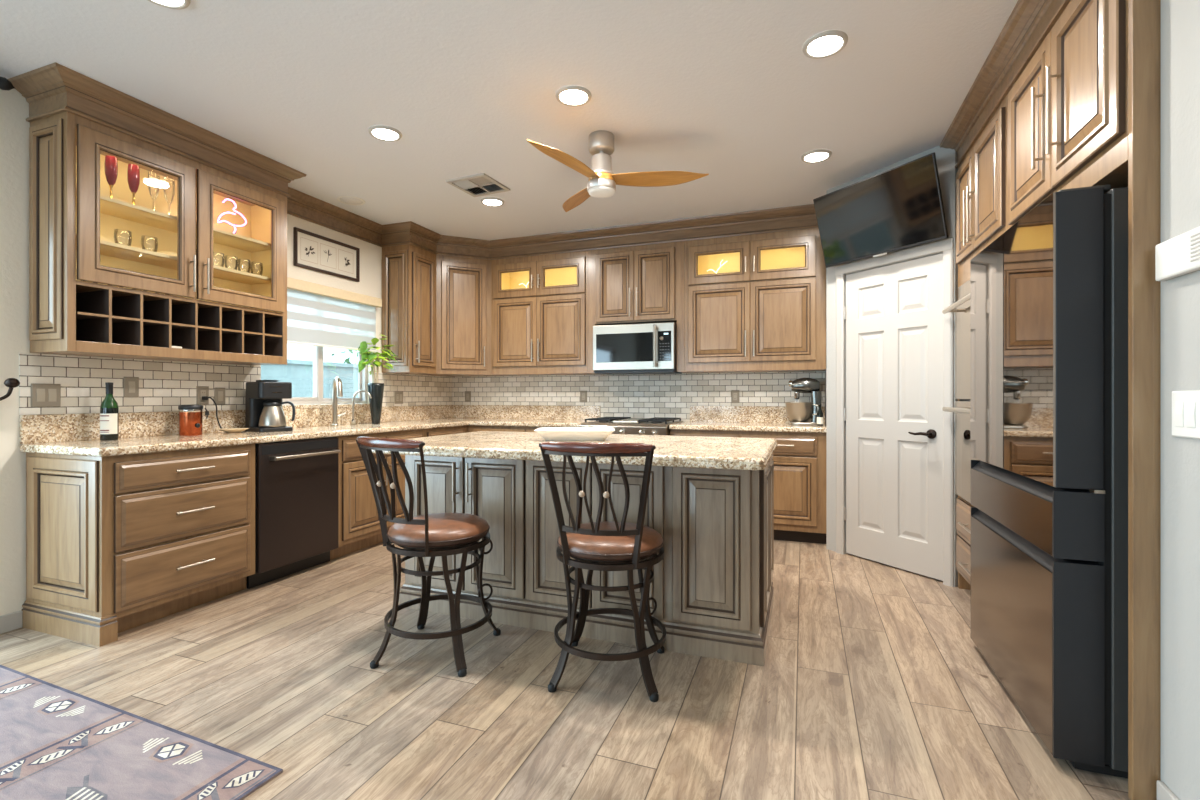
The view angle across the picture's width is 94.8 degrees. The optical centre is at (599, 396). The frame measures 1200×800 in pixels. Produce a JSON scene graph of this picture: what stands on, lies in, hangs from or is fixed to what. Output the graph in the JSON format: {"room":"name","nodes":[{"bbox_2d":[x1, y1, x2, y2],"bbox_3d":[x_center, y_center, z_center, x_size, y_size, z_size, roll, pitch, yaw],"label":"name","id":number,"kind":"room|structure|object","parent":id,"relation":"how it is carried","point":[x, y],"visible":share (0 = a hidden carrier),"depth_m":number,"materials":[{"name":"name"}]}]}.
{"room":"kitchen","nodes":[
{"label":"kitchen","id":0,"kind":"room"},
{"bbox_2d":[0,89,448,615],"bbox_3d":[-3.125,-0.203,2.323,0.150,2.705,8.600,0,0,20],"label":"wall","id":1,"kind":"structure","parent":0,"point":[14,108],"depth_m":2.73,"materials":[{"name":"beige paint"}]},
{"bbox_2d":[0,77,14,90],"bbox_3d":[-3.383,-1.495,1.251,0.104,0.100,3.050,0,0,20],"label":"curtain rod","id":2,"kind":"object","parent":1,"relation":"attached to","point":[5,84],"visible":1,"depth_m":2.63,"materials":[{"name":"black metal"}]},
{"bbox_2d":[0,378,19,400],"bbox_3d":[-2.880,-0.023,2.617,0.178,0.134,0.072,0,0,-31],"label":"curtain holdback","id":3,"kind":"object","parent":1,"relation":"attached to","point":[11,383],"visible":1,"depth_m":2.64,"materials":[{"name":"brown metal"}]},
{"bbox_2d":[0,610,22,633],"bbox_3d":[-2.961,1.107,2.532,0.014,0.085,0.465,0,0,20],"label":"baseboard","id":4,"kind":"structure","parent":1,"relation":"attached to","point":[12,621],"depth_m":2.71,"materials":[{"name":"grey paint"}]},
{"bbox_2d":[19,353,260,414],"bbox_3d":[-2.662,-0.064,3.350,0.009,0.310,1.296,0,0,20],"label":"tile backsplash","id":5,"kind":"structure","parent":1,"relation":"attached to","point":[163,385],"depth_m":3.19,"materials":[{"name":"beige tile"}]},
{"bbox_2d":[31,383,60,406],"bbox_3d":[-2.842,-0.007,2.832,0.010,0.118,0.118,0,0,20],"label":"switch plate","id":6,"kind":"object","parent":5,"relation":"attached to","point":[42,395],"visible":1,"depth_m":2.83,"materials":[{"name":"beige plastic"}]},
{"bbox_2d":[123,377,138,396],"bbox_3d":[-2.709,-0.055,3.191,0.010,0.118,0.076,0,0,20],"label":"switch plate","id":7,"kind":"object","parent":5,"relation":"attached to","point":[130,384],"visible":1,"depth_m":3.19,"materials":[{"name":"beige plastic"}]},
{"bbox_2d":[196,386,208,404],"bbox_3d":[-2.570,-0.008,3.571,0.008,0.118,0.076,0,0,20],"label":"outlet plate","id":8,"kind":"object","parent":5,"relation":"attached to","point":[201,391],"visible":1,"depth_m":3.56,"materials":[{"name":"beige plastic"}]},
{"bbox_2d":[201,390,205,399],"bbox_3d":[-2.568,-0.008,3.570,0.002,0.066,0.033,0,0,20],"label":"socket","id":9,"kind":"object","parent":8,"relation":"attached to","point":[203,392],"depth_m":3.57,"materials":[{"name":"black plastic"}]},
{"bbox_2d":[202,396,222,428],"bbox_3d":[-2.514,0.116,3.595,0.129,0.237,0.034,0,0,-38],"label":"power cord","id":10,"kind":"object","parent":5,"relation":"hanging from","point":[203,397],"visible":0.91,"depth_m":3.59,"materials":[{"name":"black plastic"}]},
{"bbox_2d":[214,388,224,404],"bbox_3d":[-2.531,-0.003,3.676,0.010,0.112,0.072,0,0,20],"label":"switch plate","id":11,"kind":"object","parent":5,"relation":"attached to","point":[219,393],"visible":0.99,"depth_m":3.67,"materials":[{"name":"beige plastic"}]},
{"bbox_2d":[8,62,305,364],"bbox_3d":[-2.478,-0.887,3.281,0.397,1.333,1.383,0,0,20],"label":"upper cabinet","id":12,"kind":"object","parent":1,"relation":"attached to","point":[215,313],"visible":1,"depth_m":3.09,"materials":[{"name":"brown wood"}]},
{"bbox_2d":[104,155,117,197],"bbox_3d":[-2.593,-1.153,2.927,0.060,0.235,0.060,0,0,20],"label":"goblet","id":13,"kind":"object","parent":12,"relation":"on","point":[111,164],"visible":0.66,"depth_m":2.91,"materials":[{"name":"red glass"}]},
{"bbox_2d":[114,229,131,245],"bbox_3d":[-2.590,-0.853,2.994,0.076,0.095,0.075,0,0,20],"label":"tumbler","id":14,"kind":"object","parent":12,"relation":"on","point":[115,230],"visible":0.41,"depth_m":2.99,"materials":[{"name":"clear"}]},
{"bbox_2d":[127,164,139,204],"bbox_3d":[-2.565,-1.153,3.033,0.060,0.235,0.060,0,0,20],"label":"goblet","id":15,"kind":"object","parent":12,"relation":"on","point":[133,172],"visible":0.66,"depth_m":3.02,"materials":[{"name":"red glass"}]},
{"bbox_2d":[141,235,157,251],"bbox_3d":[-2.545,-0.853,3.116,0.076,0.095,0.075,0,0,20],"label":"tumbler","id":16,"kind":"object","parent":12,"relation":"on","point":[143,236],"visible":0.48,"depth_m":3.11,"materials":[{"name":"clear glass"}]},
{"bbox_2d":[148,171,159,209],"bbox_3d":[-2.522,-1.153,3.119,0.060,0.235,0.060,0,0,20],"label":"goblet","id":17,"kind":"object","parent":12,"relation":"on","point":[158,188],"visible":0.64,"depth_m":3.12,"materials":[{"name":"clear glass"}]},
{"bbox_2d":[163,177,174,214],"bbox_3d":[-2.495,-1.153,3.194,0.060,0.235,0.060,0,0,20],"label":"goblet","id":18,"kind":"object","parent":12,"relation":"on","point":[164,190],"visible":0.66,"depth_m":3.20,"materials":[{"name":"clear glass"}]},
{"bbox_2d":[76,188,270,251],"bbox_3d":[-2.528,-1.025,3.300,0.266,0.020,1.142,0,0,20],"label":"shelf","id":19,"kind":"object","parent":12,"relation":"attached to","point":[110,208],"depth_m":3.22,"materials":[{"name":"beige wood"}]},
{"bbox_2d":[76,234,270,284],"bbox_3d":[-2.528,-0.795,3.300,0.266,0.020,1.142,0,0,20],"label":"shelf","id":20,"kind":"object","parent":12,"relation":"attached to","point":[111,251],"depth_m":3.21,"materials":[{"name":"beige wood"}]},
{"bbox_2d":[213,252,224,266],"bbox_3d":[-2.405,-0.853,3.468,0.076,0.095,0.075,0,0,20],"label":"tumbler","id":21,"kind":"object","parent":12,"relation":"on","point":[223,256],"visible":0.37,"depth_m":3.47,"materials":[{"name":"clear"}]},
{"bbox_2d":[224,255,237,269],"bbox_3d":[-2.374,-0.853,3.550,0.076,0.095,0.075,0,0,20],"label":"tumbler","id":22,"kind":"object","parent":12,"relation":"on","point":[236,258],"visible":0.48,"depth_m":3.54,"materials":[{"name":"white"}]},
{"bbox_2d":[217,199,246,233],"bbox_3d":[-2.378,-1.154,3.569,0.060,0.236,0.194,0,0,20],"label":"sign","id":23,"kind":"object","parent":12,"relation":"on","point":[218,221],"visible":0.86,"depth_m":3.58,"materials":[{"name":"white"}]},
{"bbox_2d":[238,259,250,272],"bbox_3d":[-2.344,-0.853,3.633,0.076,0.095,0.075,0,0,20],"label":"tumbler","id":24,"kind":"object","parent":12,"relation":"on","point":[239,260],"visible":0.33,"depth_m":3.63,"materials":[{"name":"white"}]},
{"bbox_2d":[250,262,262,275],"bbox_3d":[-2.313,-0.853,3.716,0.076,0.095,0.075,0,0,20],"label":"tumbler","id":25,"kind":"object","parent":12,"relation":"on","point":[261,264],"visible":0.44,"depth_m":3.71,"materials":[{"name":"white"}]},
{"bbox_2d":[260,346,366,404],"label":"window","id":26,"kind":"structure","parent":1,"relation":"in","point":[317,398],"depth_m":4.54,"materials":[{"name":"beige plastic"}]},
{"bbox_2d":[293,227,359,281],"bbox_3d":[-2.222,-1.150,4.522,0.024,0.292,0.650,0,0,20],"label":"picture frame","id":27,"kind":"object","parent":1,"relation":"attached to","point":[311,251],"visible":1,"depth_m":4.50,"materials":[{"name":"brown wood"}]},
{"bbox_2d":[301,237,317,263],"bbox_3d":[-2.291,-1.150,4.350,0.002,0.176,0.164,0,0,20],"label":"print","id":28,"kind":"object","parent":27,"relation":"attached to","point":[309,245],"depth_m":4.35,"materials":[{"name":"brown paper"}]},
{"bbox_2d":[338,249,352,273],"bbox_3d":[-2.163,-1.150,4.697,0.002,0.176,0.164,0,0,20],"label":"print","id":29,"kind":"object","parent":27,"relation":"attached to","point":[345,256],"depth_m":4.69,"materials":[{"name":"beige paper"}]},
{"bbox_2d":[287,277,381,351],"bbox_3d":[-2.211,-0.644,4.475,0.073,0.487,1.160,0,0,20],"label":"roller blind","id":30,"kind":"object","parent":1,"relation":"attached to","point":[317,314],"visible":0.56,"depth_m":4.48,"materials":[{"name":"white fabric"}]},
{"bbox_2d":[287,187,381,246],"bbox_3d":[-2.199,-1.468,4.499,0.084,0.172,1.253,0,0,20],"label":"crown molding","id":31,"kind":"structure","parent":1,"relation":"attached to","point":[301,205],"depth_m":4.54,"materials":[{"name":"brown wood"}]},
{"bbox_2d":[382,244,435,373],"bbox_3d":[-1.780,-0.810,5.212,0.373,1.179,0.407,0,0,20],"label":"upper cabinet","id":32,"kind":"object","parent":1,"relation":"attached to","point":[408,270],"visible":1,"depth_m":5.06,"materials":[{"name":"brown wood"}]},
{"bbox_2d":[382,204,817,259],"bbox_3d":[-0.062,-1.468,5.054,3.926,0.172,0.763,0,0,8],"label":"crown molding","id":33,"kind":"structure","parent":32,"relation":"attached to","point":[800,217],"depth_m":5.03,"materials":[{"name":"brown wood"}]},
{"bbox_2d":[375,373,451,405],"bbox_3d":[-1.847,-0.064,5.561,0.009,0.310,1.180,0,0,20],"label":"tile backsplash","id":34,"kind":"structure","parent":1,"relation":"attached to","point":[418,390],"depth_m":5.55,"materials":[{"name":"beige tile"}]},
{"bbox_2d":[394,391,402,403],"bbox_3d":[-1.931,0.010,5.304,0.010,0.118,0.118,0,0,20],"label":"outlet plate","id":35,"kind":"object","parent":34,"relation":"attached to","point":[398,396],"visible":1,"depth_m":5.29,"materials":[{"name":"beige plastic"}]},
{"bbox_2d":[0,0,1017,239],"bbox_3d":[-0.629,-1.605,1.404,5.650,0.100,8.600,0,0,20],"label":"ceiling","id":36,"kind":"structure","parent":0,"point":[728,91],"depth_m":2.75,"materials":[{"name":"white paint"}]},
{"bbox_2d":[148,0,190,9],"bbox_3d":[-1.684,-1.548,2.112,0.188,0.014,0.188,0,0,20],"label":"recessed light","id":37,"kind":"object","parent":36,"relation":"in","point":[171,4],"visible":1,"depth_m":2.17,"materials":[{"name":"white"}]},
{"bbox_2d":[337,196,364,204],"bbox_3d":[-1.971,-1.551,4.370,0.208,0.008,0.208,0,0,20],"label":"ceiling speaker","id":38,"kind":"object","parent":36,"relation":"attached to","point":[350,200],"visible":1,"depth_m":4.36,"materials":[{"name":"white plastic"}]},
{"bbox_2d":[368,125,401,141],"bbox_3d":[-1.266,-1.548,3.253,0.188,0.014,0.188,0,0,20],"label":"recessed light","id":39,"kind":"object","parent":36,"relation":"in","point":[381,132],"visible":1,"depth_m":3.24,"materials":[{"name":"grey paint"}]},
{"bbox_2d":[446,173,509,196],"bbox_3d":[-0.889,-1.549,4.052,0.330,0.012,0.330,0,0,24],"label":"ceiling vent","id":40,"kind":"object","parent":36,"relation":"in","point":[477,185],"visible":1,"depth_m":4.03,"materials":[{"name":"white metal"}]},
{"bbox_2d":[480,197,503,206],"bbox_3d":[-0.856,-1.548,4.394,0.188,0.014,0.188,0,0,20],"label":"recessed light","id":41,"kind":"object","parent":36,"relation":"in","point":[489,201],"visible":1,"depth_m":4.37,"materials":[{"name":"white glass"}]},
{"bbox_2d":[555,85,591,106],"bbox_3d":[-0.137,-1.548,2.849,0.188,0.014,0.188,0,0,20],"label":"recessed light","id":42,"kind":"object","parent":36,"relation":"in","point":[571,95],"visible":1,"depth_m":2.83,"materials":[{"name":"grey paint"}]},
{"bbox_2d":[527,130,708,211],"bbox_3d":[0.068,-1.381,3.195,1.048,0.347,1.064,0,0,20],"label":"ceiling fan","id":43,"kind":"object","parent":36,"relation":"hanging from","point":[602,182],"visible":1,"depth_m":3.24,"materials":[{"name":"brown wood"}]},
{"bbox_2d":[801,149,831,162],"bbox_3d":[1.396,-1.548,3.560,0.188,0.014,0.188,0,0,20],"label":"recessed light","id":44,"kind":"object","parent":36,"relation":"in","point":[819,155],"visible":1,"depth_m":3.55,"materials":[{"name":"white plastic"}]},
{"bbox_2d":[802,30,847,58],"bbox_3d":[0.992,-1.548,2.433,0.188,0.014,0.188,0,0,20],"label":"recessed light","id":45,"kind":"object","parent":36,"relation":"in","point":[824,44],"visible":1,"depth_m":2.42,"materials":[{"name":"grey paint"}]},
{"bbox_2d":[0,540,1129,799],"bbox_3d":[-0.629,1.200,1.404,5.650,0.100,8.600,0,0,20],"label":"floor","id":46,"kind":"structure","parent":0,"point":[873,682],"depth_m":2.08,"materials":[{"name":"brown wood"}]},
{"bbox_2d":[22,444,254,646],"bbox_3d":[-2.434,0.714,3.000,0.672,0.872,0.783,0,0,20],"label":"base cabinet","id":47,"kind":"object","parent":46,"relation":"on","point":[117,544],"visible":0.98,"depth_m":2.71,"materials":[{"name":"brown wood"}]},
{"bbox_2d":[0,665,282,799],"bbox_3d":[-2.212,1.145,1.375,2.050,0.009,1.536,0,0,23],"label":"area rug","id":48,"kind":"object","parent":46,"relation":"on","point":[57,743],"visible":1,"depth_m":1.75,"materials":[{"name":"fabric"}]},
{"bbox_2d":[247,437,340,588],"bbox_3d":[-2.161,0.716,3.643,0.627,0.868,0.602,0,0,20],"label":"dishwasher","id":49,"kind":"object","parent":46,"relation":"on","point":[297,481],"visible":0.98,"depth_m":3.51,"materials":[{"name":"black plastic"}]},
{"bbox_2d":[330,429,424,559],"bbox_3d":[-1.925,0.714,4.387,0.666,0.872,0.950,0,0,20],"label":"base cabinet","id":50,"kind":"object","parent":46,"relation":"on","point":[359,523],"visible":0.4,"depth_m":4.02,"materials":[{"name":"brown wood"}]},
{"bbox_2d":[356,436,500,676],"bbox_3d":[-0.758,0.659,2.473,0.524,0.983,0.575,0,0,20],"label":"bar stool","id":51,"kind":"object","parent":46,"relation":"on","point":[433,535],"visible":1,"depth_m":2.34,"materials":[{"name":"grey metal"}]},
{"bbox_2d":[388,513,488,547],"bbox_3d":[-0.729,0.595,2.506,0.441,0.082,0.441,0,0,20],"label":"seat cushion","id":52,"kind":"object","parent":51,"relation":"on","point":[444,530],"depth_m":2.36,"materials":[{"name":"leather"}]},
{"bbox_2d":[425,425,540,436],"bbox_3d":[-1.004,0.714,5.222,1.821,0.872,1.247,0,0,20],"label":"base cabinet","id":53,"kind":"object","parent":46,"relation":"on","point":[468,428],"visible":0.03,"depth_m":5.15,"materials":[{"name":"brown wood"}]},
{"bbox_2d":[19,404,599,456],"bbox_3d":[-1.447,0.171,4.130,1.890,0.212,3.604,0,0,20],"label":"countertop","id":54,"kind":"structure","parent":53,"relation":"on","point":[139,432],"depth_m":3.63,"materials":[{"name":"stone"}]},
{"bbox_2d":[100,382,118,440],"bbox_3d":[-2.653,0.080,2.982,0.076,0.313,0.077,0,0,20],"label":"wine bottle","id":55,"kind":"object","parent":54,"relation":"on","point":[109,409],"visible":0.99,"depth_m":2.96,"materials":[{"name":"green glass"}]},
{"bbox_2d":[100,415,108,432],"bbox_3d":[-2.650,0.146,2.947,0.045,0.092,0.007,0,0,-5],"label":"print","id":56,"kind":"object","parent":55,"relation":"attached to","point":[104,419],"depth_m":2.95,"materials":[{"name":"white paper"}]},
{"bbox_2d":[178,404,208,435],"bbox_3d":[-2.503,0.142,3.384,0.128,0.188,0.134,0,0,20],"label":"canister","id":57,"kind":"object","parent":54,"relation":"on","point":[191,415],"visible":1,"depth_m":3.33,"materials":[{"name":"orange glass"}]},
{"bbox_2d":[218,428,248,432],"bbox_3d":[-2.400,0.223,3.612,0.176,0.026,0.176,0,0,20],"label":"spoon rest","id":58,"kind":"object","parent":54,"relation":"on","point":[227,430],"visible":0.99,"depth_m":3.57,"materials":[{"name":"beige ceramic"}]},
{"bbox_2d":[245,380,294,431],"bbox_3d":[-2.273,0.060,3.804,0.300,0.352,0.227,0,0,40],"label":"coffee maker","id":59,"kind":"object","parent":54,"relation":"on","point":[264,402],"visible":1,"depth_m":3.72,"materials":[{"name":"black plastic"}]},
{"bbox_2d":[331,377,345,425],"bbox_3d":[-2.091,0.039,4.385,0.109,0.394,0.217,0,0,-17],"label":"faucet","id":60,"kind":"object","parent":54,"relation":"on","point":[337,391],"visible":0.92,"depth_m":4.41,"materials":[{"name":"silver metal"}]},
{"bbox_2d":[351,390,371,424],"bbox_3d":[-1.997,0.089,4.594,0.175,0.293,0.065,0,0,5],"label":"water tap","id":61,"kind":"object","parent":54,"relation":"on","point":[353,422],"visible":1,"depth_m":4.61,"materials":[{"name":"silver metal"}]},
{"bbox_2d":[350,335,396,423],"bbox_3d":[-1.937,-0.149,4.779,0.334,0.770,0.433,0,0,20],"label":"potted plant","id":62,"kind":"object","parent":54,"relation":"on","point":[376,390],"visible":1,"depth_m":4.73,"materials":[{"name":"green plant"}]},
{"bbox_2d":[399,455,773,665],"bbox_3d":[-0.066,0.716,3.045,1.924,0.868,0.850,0,0,20],"label":"kitchen island","id":63,"kind":"object","parent":46,"relation":"on","point":[712,588],"visible":0.76,"depth_m":2.59,"materials":[{"name":"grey wood"}]},
{"bbox_2d":[372,431,776,470],"bbox_3d":[-0.100,0.259,2.949,1.954,0.046,1.125,0,0,20],"label":"island countertop","id":64,"kind":"structure","parent":63,"relation":"on","point":[735,453],"depth_m":2.56,"materials":[{"name":"stone"}]},
{"bbox_2d":[534,427,614,440],"bbox_3d":[-0.134,0.206,3.022,0.429,0.060,0.279,0,0,0],"label":"serving tray","id":65,"kind":"object","parent":64,"relation":"on","point":[548,433],"visible":1,"depth_m":2.92,"materials":[{"name":"white ceramic"}]},
{"bbox_2d":[539,442,665,701],"bbox_3d":[0.033,0.659,2.277,0.469,0.982,0.560,0,0,12],"label":"bar stool","id":66,"kind":"object","parent":46,"relation":"on","point":[614,545],"visible":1,"depth_m":2.13,"materials":[{"name":"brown metal"}]},
{"bbox_2d":[558,521,662,560],"bbox_3d":[0.043,0.595,2.321,0.441,0.082,0.441,0,0,20],"label":"seat cushion","id":67,"kind":"object","parent":66,"relation":"on","point":[580,547],"depth_m":2.16,"materials":[{"name":"leather"}]},
{"bbox_2d":[580,417,682,435],"bbox_3d":[0.300,0.664,4.998,0.768,0.932,0.752,0,0,20],"label":"range","id":68,"kind":"object","parent":46,"relation":"on","point":[622,425],"visible":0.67,"depth_m":4.71,"materials":[{"name":"silver metal"}]},
{"bbox_2d":[670,430,825,543],"bbox_3d":[1.260,0.714,4.694,1.231,0.872,0.671,0,0,20],"label":"base cabinet","id":69,"kind":"object","parent":46,"relation":"on","point":[799,458],"visible":0.24,"depth_m":4.29,"materials":[{"name":"brown wood"}]},
{"bbox_2d":[669,406,825,432],"bbox_3d":[1.266,0.182,4.709,1.236,0.190,0.643,0,0,20],"label":"countertop","id":70,"kind":"structure","parent":69,"relation":"on","point":[715,418],"depth_m":4.92,"materials":[{"name":"stone"}]},
{"bbox_2d":[785,378,821,424],"bbox_3d":[1.711,0.038,4.645,0.290,0.395,0.230,0,0,20],"label":"stand mixer","id":71,"kind":"object","parent":70,"relation":"on","point":[798,412],"visible":0.9,"depth_m":4.58,"materials":[{"name":"silver metal"}]},
{"bbox_2d":[785,402,818,421],"bbox_3d":[1.700,0.129,4.649,0.266,0.166,0.230,0,0,20],"label":"bowl","id":72,"kind":"object","parent":71,"relation":"on","point":[796,411],"depth_m":4.57,"materials":[{"name":"silver metal"}]},
{"bbox_2d":[817,404,822,425],"bbox_3d":[1.779,0.148,4.460,0.049,0.176,0.049,0,0,20],"label":"oil bottle","id":73,"kind":"object","parent":70,"relation":"on","point":[819,413],"visible":1,"depth_m":4.44,"materials":[{"name":"black"}]},
{"bbox_2d":[956,94,1007,589],"bbox_3d":[2.293,-0.125,2.819,0.735,2.550,0.868,0,0,20],"label":"tall cabinet","id":74,"kind":"object","parent":46,"relation":"on","point":[982,175],"visible":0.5,"depth_m":2.90,"materials":[{"name":"brown wood"}]},
{"bbox_2d":[942,280,977,502],"bbox_3d":[2.248,-0.032,2.836,0.692,1.233,0.802,0,0,20],"label":"wall oven","id":75,"kind":"object","parent":74,"relation":"in","point":[961,308],"visible":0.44,"depth_m":3.13,"materials":[{"name":"silver plastic"}]},
{"bbox_2d":[970,185,1127,778],"bbox_3d":[1.930,0.248,1.986,0.800,1.796,0.905,0,0,20],"label":"refrigerator","id":76,"kind":"object","parent":46,"relation":"on","point":[1049,295],"visible":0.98,"depth_m":1.70,"materials":[{"name":"grey metal"}]},
{"bbox_2d":[1008,0,1160,799],"bbox_3d":[1.969,-0.125,1.931,0.730,2.550,1.014,0,0,20],"label":"tall cabinet","id":77,"kind":"object","parent":46,"relation":"on","point":[1084,110],"visible":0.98,"depth_m":1.56,"materials":[{"name":"brown wood"}]},
{"bbox_2d":[939,0,1069,168],"bbox_3d":[1.817,-1.468,2.496,0.104,0.172,1.972,0,0,20],"label":"crown molding","id":78,"kind":"structure","parent":77,"relation":"attached to","point":[1029,22],"depth_m":2.48,"materials":[{"name":"brown wood"}]},
{"bbox_2d":[465,371,824,406],"bbox_3d":[0.896,-0.203,5.270,5.360,2.705,0.150,0,0,20],"label":"wall","id":79,"kind":"structure","parent":0,"point":[803,371],"depth_m":5.63,"materials":[{"name":"grey tile"}]},
{"bbox_2d":[413,254,501,376],"bbox_3d":[-1.436,-0.810,5.675,0.698,1.179,0.698,0,0,20],"label":"upper cabinet","id":80,"kind":"object","parent":79,"relation":"attached to","point":[463,284],"visible":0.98,"depth_m":5.45,"materials":[{"name":"brown wood"}]},
{"bbox_2d":[491,250,598,375],"bbox_3d":[-0.562,-0.810,5.521,1.049,1.179,0.383,0,0,20],"label":"upper cabinet","id":81,"kind":"object","parent":79,"relation":"attached to","point":[540,328],"visible":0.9,"depth_m":5.38,"materials":[{"name":"brown wood"}]},
{"bbox_2d":[588,241,687,373],"bbox_3d":[0.363,-0.810,5.180,0.920,1.179,0.383,0,0,20],"label":"upper cabinet","id":82,"kind":"object","parent":79,"relation":"attached to","point":[640,284],"visible":0.89,"depth_m":5.03,"materials":[{"name":"brown wood"}]},
{"bbox_2d":[593,322,681,374],"bbox_3d":[0.349,-0.435,5.135,0.765,0.439,0.452,0,0,20],"label":"microwave","id":83,"kind":"object","parent":82,"relation":"attached to","point":[648,348],"visible":1,"depth_m":4.97,"materials":[{"name":"silver plastic"}]},
{"bbox_2d":[452,371,824,421],"bbox_3d":[0.160,-0.010,5.456,3.829,0.520,0.009,0,0,20],"label":"tile backsplash","id":84,"kind":"structure","parent":79,"relation":"attached to","point":[646,396],"depth_m":5.36,"materials":[{"name":"beige tile"}]},
{"bbox_2d":[465,391,470,401],"bbox_3d":[-1.447,0.000,6.038,0.076,0.118,0.008,0,0,20],"label":"outlet plate","id":85,"kind":"object","parent":84,"relation":"attached to","point":[467,393],"visible":1,"depth_m":6.03,"materials":[{"name":"beige plastic"}]},
{"bbox_2d":[580,391,586,401],"bbox_3d":[-0.166,0.000,5.567,0.076,0.118,0.008,0,0,20],"label":"outlet plate","id":86,"kind":"object","parent":84,"relation":"attached to","point":[583,394],"visible":1,"depth_m":5.56,"materials":[{"name":"beige plastic"}]},
{"bbox_2d":[731,390,738,402],"bbox_3d":[1.238,0.000,5.050,0.072,0.118,0.008,0,0,20],"label":"outlet plate","id":87,"kind":"object","parent":84,"relation":"attached to","point":[734,393],"visible":1,"depth_m":5.05,"materials":[{"name":"beige plastic"}]},
{"bbox_2d":[684,228,825,372],"bbox_3d":[1.341,-0.810,4.820,1.164,1.179,0.383,0,0,20],"label":"upper cabinet","id":88,"kind":"object","parent":79,"relation":"attached to","point":[763,309],"visible":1,"depth_m":4.69,"materials":[{"name":"brown wood"}]},
{"bbox_2d":[825,370,825,424],"bbox_3d":[1.887,-0.203,4.458,0.100,2.705,0.690,0,0,20],"label":"wall","id":89,"kind":"structure","parent":0,"point":[825,370],"depth_m":4.73,"materials":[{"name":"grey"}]},
{"bbox_2d":[826,146,957,586],"bbox_3d":[1.971,-0.203,3.771,0.100,2.705,0.938,0,0,-28],"label":"wall","id":90,"kind":"structure","parent":0,"point":[946,159],"depth_m":4.03,"materials":[{"name":"grey paint"}]},
{"bbox_2d":[813,152,947,267],"bbox_3d":[1.849,-1.187,3.670,0.228,0.496,0.872,0,0,-28],"label":"television","id":91,"kind":"object","parent":90,"relation":"attached to","point":[899,207],"visible":1,"depth_m":3.58,"materials":[{"name":"black plastic"}]},
{"bbox_2d":[844,253,942,580],"bbox_3d":[1.939,0.126,3.706,0.107,2.024,0.707,0,0,-28],"label":"door","id":92,"kind":"structure","parent":90,"relation":"in","point":[893,412],"depth_m":3.68,"materials":[{"name":"white paint"}]},
{"bbox_2d":[835,238,953,586],"bbox_3d":[1.939,0.095,3.705,0.018,2.110,0.840,0,0,-28],"label":"trim","id":93,"kind":"structure","parent":90,"relation":"attached to","point":[946,246],"depth_m":3.38,"materials":[{"name":"grey paint"}]},
{"bbox_2d":[1161,0,1199,799],"bbox_3d":[0.986,-0.203,-0.932,0.625,2.705,5.033,0,0,20],"label":"wall","id":94,"kind":"structure","parent":0,"point":[1180,19],"depth_m":1.46,"materials":[{"name":"grey paint"}]},
{"bbox_2d":[1157,780,1178,799],"bbox_3d":[0.685,1.107,-0.825,0.014,0.085,5.025,0,0,20],"label":"baseboard","id":95,"kind":"structure","parent":94,"relation":"attached to","point":[1163,792],"depth_m":1.50,"materials":[{"name":"white paint"}]},
{"bbox_2d":[1155,226,1199,280],"bbox_3d":[1.500,-0.368,1.407,0.026,0.102,0.243,0,0,20],"label":"door chime","id":96,"kind":"object","parent":94,"relation":"attached to","point":[1179,255],"visible":1,"depth_m":1.43,"materials":[{"name":"white plastic"}]},
{"bbox_2d":[1190,233,1199,261],"bbox_3d":[1.465,-0.369,1.347,0.001,0.064,0.070,0,0,20],"label":"grille","id":97,"kind":"object","parent":96,"relation":"attached to","point":[1194,237],"depth_m":1.36,"materials":[{"name":"white plastic"}]},
{"bbox_2d":[1172,391,1199,438],"bbox_3d":[1.516,0.046,1.426,0.010,0.122,0.122,0,0,20],"label":"switch plate","id":98,"kind":"object","parent":94,"relation":"attached to","point":[1185,404],"visible":1,"depth_m":1.42,"materials":[{"name":"white plastic"}]},
{"label":"outside","id":99,"kind":"structure","parent":0,"visible":0},
{"bbox_3d":[-4.521,1.360,6.460,5.050,0.180,15.000,0,0,20],"label":"ground","id":100,"kind":"structure","parent":99,"visible":0},
{"bbox_2d":[312,347,357,363],"bbox_3d":[-4.065,-0.272,10.041,1.779,3.091,2.837,0,0,5],"label":"tree","id":101,"kind":"object","parent":100,"relation":"on","point":[347,360],"visible":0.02,"depth_m":9.58,"materials":[{"name":"plant"}]},
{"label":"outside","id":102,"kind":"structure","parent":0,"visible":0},
{"bbox_2d":[287,343,357,363],"bbox_3d":[-7.486,-0.505,12.082,3.600,3.550,13.100,0,0,20],"label":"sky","id":103,"kind":"structure","parent":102,"point":[294,351],"depth_m":11.89,"materials":[{"name":"grey"}]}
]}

